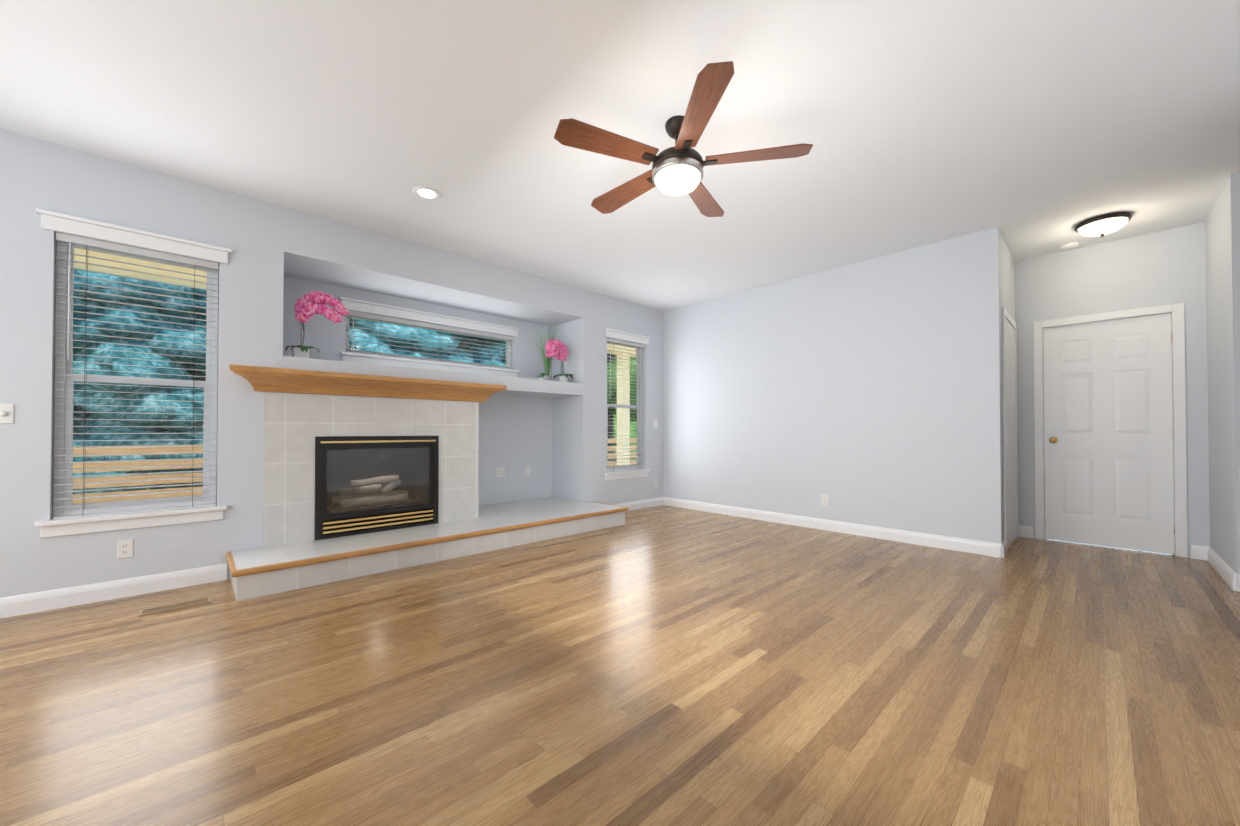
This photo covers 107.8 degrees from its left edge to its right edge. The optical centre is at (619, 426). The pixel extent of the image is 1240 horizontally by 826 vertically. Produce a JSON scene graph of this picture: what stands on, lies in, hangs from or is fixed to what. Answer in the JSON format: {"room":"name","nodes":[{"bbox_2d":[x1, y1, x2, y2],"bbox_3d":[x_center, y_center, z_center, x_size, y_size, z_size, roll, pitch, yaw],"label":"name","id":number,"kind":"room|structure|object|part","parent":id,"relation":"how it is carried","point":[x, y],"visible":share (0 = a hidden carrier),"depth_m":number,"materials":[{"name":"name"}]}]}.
{"room":"living room","nodes":[
{"label":"living room","id":0,"kind":"room"},
{"bbox_2d":[0,128,663,597],"bbox_3d":[-2.413,-0.283,4.080,7.840,2.740,0.800,1,-1,-44],"label":"wall","id":1,"kind":"structure","parent":0,"point":[552,434],"depth_m":3.30,"materials":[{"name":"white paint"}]},
{"bbox_2d":[0,403,13,423],"bbox_3d":[-3.465,-0.071,2.514,0.116,0.115,0.018,1,-1,-44],"label":"dimmer switch","id":2,"kind":"object","parent":1,"relation":"attached to","point":[6,413],"visible":1,"depth_m":2.54,"materials":[{"name":"white plastic"}]},
{"bbox_2d":[0,563,226,617],"bbox_3d":[-3.813,1.010,2.175,2.905,0.112,0.015,1,-1,-44],"label":"baseboard","id":3,"kind":"structure","parent":1,"relation":"attached to","point":[22,604],"depth_m":2.79,"materials":[{"name":"white wood"}]},
{"bbox_2d":[117,539,132,558],"bbox_3d":[-3.114,0.773,2.845,0.070,0.115,0.007,1,-1,-44],"label":"electrical outlet","id":4,"kind":"object","parent":1,"relation":"attached to","point":[124,548],"visible":1,"depth_m":2.84,"materials":[{"name":"white plastic"}]},
{"bbox_2d":[34,208,230,537],"bbox_3d":[-3.098,-0.301,2.935,0.854,1.899,0.178,1,-1,-44],"label":"window","id":5,"kind":"structure","parent":1,"relation":"in","point":[62,418],"depth_m":2.86,"materials":[{"name":"white plastic"}]},
{"bbox_2d":[53,232,217,518],"bbox_3d":[-3.091,-0.293,2.928,0.718,1.700,0.065,1,-1,-44],"label":"window blinds","id":6,"kind":"object","parent":5,"relation":"attached to","point":[77,241],"visible":0.92,"depth_m":2.88,"materials":[{"name":"white plastic"}]},
{"bbox_2d":[285,291,348,357],"bbox_3d":[-2.493,-0.816,3.725,0.430,0.575,0.250,1,-1,-44],"label":"orchid","id":7,"kind":"object","parent":1,"relation":"on","point":[308,306],"visible":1,"depth_m":3.67,"materials":[{"name":"pink plant"}]},
{"bbox_2d":[339,297,519,376],"bbox_3d":[-1.945,-0.894,4.894,1.914,0.609,0.123,1,-1,-44],"label":"window trim","id":8,"kind":"structure","parent":1,"relation":"in","point":[381,309],"depth_m":4.74,"materials":[{"name":"white wood"}]},
{"bbox_2d":[346,310,513,368],"bbox_3d":[-1.980,-0.718,4.929,1.786,0.748,0.132,1,-1,-44],"label":"window","id":9,"kind":"structure","parent":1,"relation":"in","point":[354,315],"depth_m":4.81,"materials":[{"name":"clear glass"}]},
{"bbox_2d":[496,468,504,477],"bbox_3d":[-1.415,0.551,5.357,0.116,0.115,0.007,1,-1,-44],"label":"outlet","id":10,"kind":"object","parent":1,"relation":"attached to","point":[500,472],"visible":1,"depth_m":5.36,"materials":[{"name":"white plastic"}]},
{"bbox_2d":[525,466,529,475],"bbox_3d":[-1.146,0.554,5.612,0.070,0.115,0.007,1,-1,-44],"label":"outlet","id":11,"kind":"object","parent":1,"relation":"attached to","point":[527,470],"visible":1,"depth_m":5.61,"materials":[{"name":"white plastic"}]},
{"bbox_2d":[535,321,572,381],"bbox_3d":[-0.849,-0.869,5.458,0.481,0.719,0.534,1,-1,-44],"label":"potted plant","id":12,"kind":"object","parent":1,"relation":"on","point":[556,348],"visible":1,"depth_m":5.39,"materials":[{"name":"pink plant"}]},
{"bbox_2d":[604,328,650,480],"bbox_3d":[0.066,-0.267,5.938,0.829,1.899,0.178,1,-1,-44],"label":"window","id":13,"kind":"structure","parent":1,"relation":"in","point":[639,414],"depth_m":6.02,"materials":[{"name":"white plastic"}]},
{"bbox_2d":[607,338,644,472],"bbox_3d":[0.073,-0.260,5.931,0.693,1.700,0.065,1,-1,-44],"label":"window blinds","id":14,"kind":"object","parent":13,"relation":"attached to","point":[623,343],"visible":0.81,"depth_m":5.91,"materials":[{"name":"white plastic"}]},
{"bbox_2d":[614,497,663,511],"bbox_3d":[0.132,1.051,5.919,1.275,0.112,0.014,1,-1,-44],"label":"baseboard","id":15,"kind":"structure","parent":1,"relation":"attached to","point":[654,502],"depth_m":6.08,"materials":[{"name":"white wood"}]},
{"bbox_2d":[654,419,657,426],"bbox_3d":[0.505,-0.039,6.284,0.070,0.115,0.016,1,-1,-44],"label":"light switch","id":16,"kind":"object","parent":1,"relation":"attached to","point":[655,422],"visible":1,"depth_m":6.28,"materials":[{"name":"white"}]},
{"bbox_2d":[0,505,1239,825],"bbox_3d":[0.488,1.092,1.807,8.940,0.060,6.770,1,-1,-44],"label":"floor","id":17,"kind":"structure","parent":0,"point":[662,665],"depth_m":1.81,"materials":[{"name":"brown wood"}]},
{"bbox_2d":[139,597,210,615],"bbox_3d":[-2.629,1.068,2.681,0.300,0.005,0.110,1,-1,-44],"label":"floor vent","id":18,"kind":"object","parent":17,"relation":"in","point":[154,610],"visible":0.96,"depth_m":2.67,"materials":[{"name":"brown wood"}]},
{"bbox_2d":[226,364,627,600],"bbox_3d":[-1.562,0.342,4.353,3.362,1.494,1.265,1,-1,-44],"label":"fireplace","id":19,"kind":"object","parent":17,"relation":"on","point":[373,481],"visible":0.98,"depth_m":3.75,"materials":[{"name":"tile"}]},
{"bbox_2d":[625,514,647,518],"bbox_3d":[0.203,1.099,5.507,0.300,0.005,0.110,1,-1,-44],"label":"floor vent","id":20,"kind":"object","parent":17,"relation":"in","point":[636,516],"visible":1,"depth_m":5.49,"materials":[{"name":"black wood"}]},
{"bbox_2d":[0,0,1239,311],"bbox_3d":[0.265,-1.726,2.074,8.940,0.100,7.420,1,-1,-44],"label":"ceiling","id":21,"kind":"structure","parent":0,"point":[1032,128],"depth_m":2.43,"materials":[{"name":"white paint"}]},
{"bbox_2d":[412,186,440,200],"bbox_3d":[-1.377,-1.658,3.225,0.188,0.008,0.188,1,-1,-44],"label":"recessed light","id":22,"kind":"object","parent":21,"relation":"in","point":[426,193],"visible":0.98,"depth_m":3.23,"materials":[{"name":"white"}]},
{"bbox_2d":[554,61,812,216],"bbox_3d":[0.285,-1.482,2.531,1.345,0.375,1.283,1,-1,-44],"label":"ceiling fan","id":23,"kind":"object","parent":21,"relation":"hanging from","point":[677,169],"visible":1,"depth_m":2.37,"materials":[{"name":"brown wood"}]},
{"label":"blade","id":24,"kind":"part","parent":23,"relation":"part of","materials":[{"name":"brown wood"}]},
{"bbox_3d":[0.032,-1.441,2.801,0.159,0.008,0.540,15,-11,-42],"label":"blade","id":25,"kind":"part","parent":23,"relation":"part of","materials":[{"name":"brown wood"}]},
{"bbox_2d":[655,166,699,195],"bbox_3d":[0.318,-1.333,2.493,0.248,0.075,0.248,1,-1,-44],"label":"diffuser","id":26,"kind":"object","parent":23,"relation":"attached to","point":[671,180],"depth_m":2.43,"materials":[{"name":"white glass"}]},
{"bbox_3d":[0.318,-1.501,2.494,0.284,0.198,0.284,1,-1,-44],"label":"motor","id":27,"kind":"part","parent":23,"relation":"part of","materials":[{"name":"brown metal"}]},
{"bbox_3d":[0.369,-1.449,2.077,0.159,0.008,0.540,-11,1,-7],"label":"blade","id":28,"kind":"part","parent":23,"relation":"part of","materials":[{"name":"brown wood"}]},
{"label":"blade","id":29,"kind":"part","parent":23,"relation":"part of","materials":[{"name":"brown wood"}]},
{"bbox_3d":[0.731,-1.445,2.414,0.540,0.008,0.159,0,10,11],"label":"blade","id":30,"kind":"part","parent":23,"relation":"part of","materials":[{"name":"brown wood"}]},
{"bbox_2d":[1059,242,1078,249],"bbox_3d":[4.088,-1.635,4.117,0.128,0.034,0.128,1,-1,-44],"label":"smoke detector","id":31,"kind":"object","parent":21,"relation":"attached to","point":[1070,245],"visible":1,"depth_m":4.09,"materials":[{"name":"white plastic"}]},
{"bbox_2d":[1074,212,1131,237],"bbox_3d":[3.895,-1.589,3.652,0.320,0.136,0.320,1,-1,-44],"label":"hall light","id":32,"kind":"object","parent":21,"relation":"attached to","point":[1102,225],"visible":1,"depth_m":3.58,"materials":[{"name":"white glass"}]},
{"bbox_3d":[3.895,-1.589,3.652,0.278,0.072,0.278,1,-1,-44],"label":"lamp shade","id":33,"kind":"part","parent":32,"relation":"part of","materials":[{"name":"white glass"}]},
{"bbox_2d":[664,227,1002,543],"bbox_3d":[1.925,-0.272,5.117,0.120,2.740,3.670,1,-1,-44],"label":"wall","id":34,"kind":"structure","parent":0,"point":[868,392],"depth_m":4.56,"materials":[{"name":"white paint"}]},
{"bbox_2d":[821,494,827,505],"bbox_3d":[2.157,0.779,4.767,0.007,0.115,0.070,1,-1,-44],"label":"electrical outlet","id":35,"kind":"object","parent":34,"relation":"attached to","point":[824,499],"visible":1,"depth_m":4.77,"materials":[{"name":"white plastic"}]},
{"bbox_2d":[664,497,1005,557],"bbox_3d":[1.881,1.041,5.051,0.015,0.112,3.685,1,-1,-44],"label":"baseboard","id":36,"kind":"structure","parent":34,"relation":"attached to","point":[924,539],"depth_m":4.52,"materials":[{"name":"white wood"}]},
{"bbox_2d":[1000,231,1014,540],"bbox_3d":[3.546,-0.282,4.208,0.980,2.740,0.120,1,-1,-44],"label":"wall","id":37,"kind":"structure","parent":0,"point":[1007,282],"depth_m":4.07,"materials":[{"name":"white paint"}]},
{"bbox_2d":[1002,307,1018,553],"bbox_3d":[3.579,0.037,4.141,0.870,2.100,0.015,1,-1,-44],"label":"door frame","id":38,"kind":"structure","parent":37,"relation":"attached to","point":[1008,317],"depth_m":3.86,"materials":[{"name":"white wood"}]},
{"bbox_2d":[1005,318,1015,549],"bbox_3d":[3.545,0.067,4.184,0.750,2.030,0.102,1,-1,-44],"label":"hall door","id":39,"kind":"structure","parent":37,"relation":"in","point":[1010,435],"depth_m":4.16,"materials":[{"name":"white wood"}]},
{"bbox_2d":[1015,222,1209,557],"bbox_3d":[4.919,-0.289,3.560,0.120,2.740,2.950,1,-1,-44],"label":"wall","id":40,"kind":"structure","parent":0,"point":[1163,267],"depth_m":3.96,"materials":[{"name":"white paint"}]},
{"bbox_2d":[1043,313,1174,554],"bbox_3d":[4.357,0.065,4.064,0.102,2.030,0.800,1,-1,-44],"label":"door","id":41,"kind":"structure","parent":40,"relation":"in","point":[1108,441],"depth_m":4.05,"materials":[{"name":"white wood"}]},
{"bbox_3d":[4.114,0.133,4.294,0.067,0.066,0.066,1,-1,-44],"label":"knob","id":42,"kind":"part","parent":41,"relation":"part of","materials":[{"name":"gold metal"}]},
{"bbox_2d":[1033,303,1187,557],"bbox_3d":[4.390,0.035,4.102,0.135,2.104,0.926,1,-1,-44],"label":"door frame","id":43,"kind":"structure","parent":40,"relation":"attached to","point":[1177,310],"depth_m":3.78,"materials":[{"name":"white wood"}]},
{"bbox_2d":[1205,193,1228,565],"bbox_3d":[4.471,-0.292,3.307,0.880,2.740,0.120,1,-1,-44],"label":"wall","id":44,"kind":"structure","parent":0,"point":[1222,226],"depth_m":3.37,"materials":[{"name":"white paint"}]},
{"bbox_2d":[1196,545,1230,583],"bbox_3d":[4.376,1.022,3.312,0.990,0.112,0.040,1,-1,-44],"label":"baseboard","id":45,"kind":"structure","parent":44,"relation":"attached to","point":[1207,553],"depth_m":3.45,"materials":[{"name":"white wood"}]},
{"bbox_2d":[1221,171,1239,580],"bbox_3d":[4.638,-0.302,2.404,0.120,2.740,1.660,1,-1,-44],"label":"wall","id":46,"kind":"structure","parent":0,"point":[1230,193],"depth_m":2.98,"materials":[{"name":"white paint"}]},
{"bbox_2d":[1228,569,1239,591],"bbox_3d":[4.583,1.011,2.349,0.015,0.112,1.675,1,-1,-44],"label":"baseboard","id":47,"kind":"structure","parent":46,"relation":"attached to","point":[1235,585],"depth_m":2.96,"materials":[{"name":"white wood"}]},
{"label":"outside","id":48,"kind":"structure","parent":0,"visible":0},
{"bbox_3d":[-2.160,1.276,4.958,18.000,0.240,1.450,1,-1,-44],"label":"floor","id":49,"kind":"structure","parent":48,"visible":0},
{"bbox_2d":[617,353,629,464],"bbox_3d":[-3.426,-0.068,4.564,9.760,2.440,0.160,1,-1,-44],"label":"porch column","id":50,"kind":"structure","parent":49,"relation":"on","point":[621,421],"depth_m":7.81,"materials":[{"name":"beige paint"}]},
{"bbox_2d":[74,248,635,356],"bbox_3d":[-2.556,-1.569,5.407,18.000,0.580,0.200,1,-1,-44],"label":"beam","id":51,"kind":"structure","parent":50,"relation":"on","point":[123,266],"depth_m":3.86,"materials":[{"name":"beige paint"}]},
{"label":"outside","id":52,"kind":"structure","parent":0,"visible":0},
{"bbox_3d":[-20.587,1.769,28.723,90.000,0.180,58.400,1,-1,-44],"label":"lawn","id":53,"kind":"structure","parent":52,"visible":0},
{"bbox_2d":[72,438,636,504],"bbox_3d":[-3.516,0.815,6.392,22.004,1.265,0.114,1,-1,-44],"label":"fence","id":54,"kind":"object","parent":53,"relation":"on","point":[131,464],"depth_m":4.81,"materials":[{"name":"brown wood"}]},
{"bbox_2d":[72,269,636,494],"bbox_3d":[-5.182,-4.516,12.692,22.957,12.004,12.080,1,-1,-44],"label":"trees","id":55,"kind":"object","parent":53,"relation":"on","point":[119,398],"depth_m":5.79,"materials":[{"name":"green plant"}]},
{"bbox_2d":[613,414,636,452],"bbox_3d":[-10.225,-1.111,17.839,60.000,5.300,1.500,1,-1,-44],"label":"hedge","id":56,"kind":"object","parent":53,"relation":"on","point":[633,426],"depth_m":27.14,"materials":[{"name":"green plant"}]}
]}

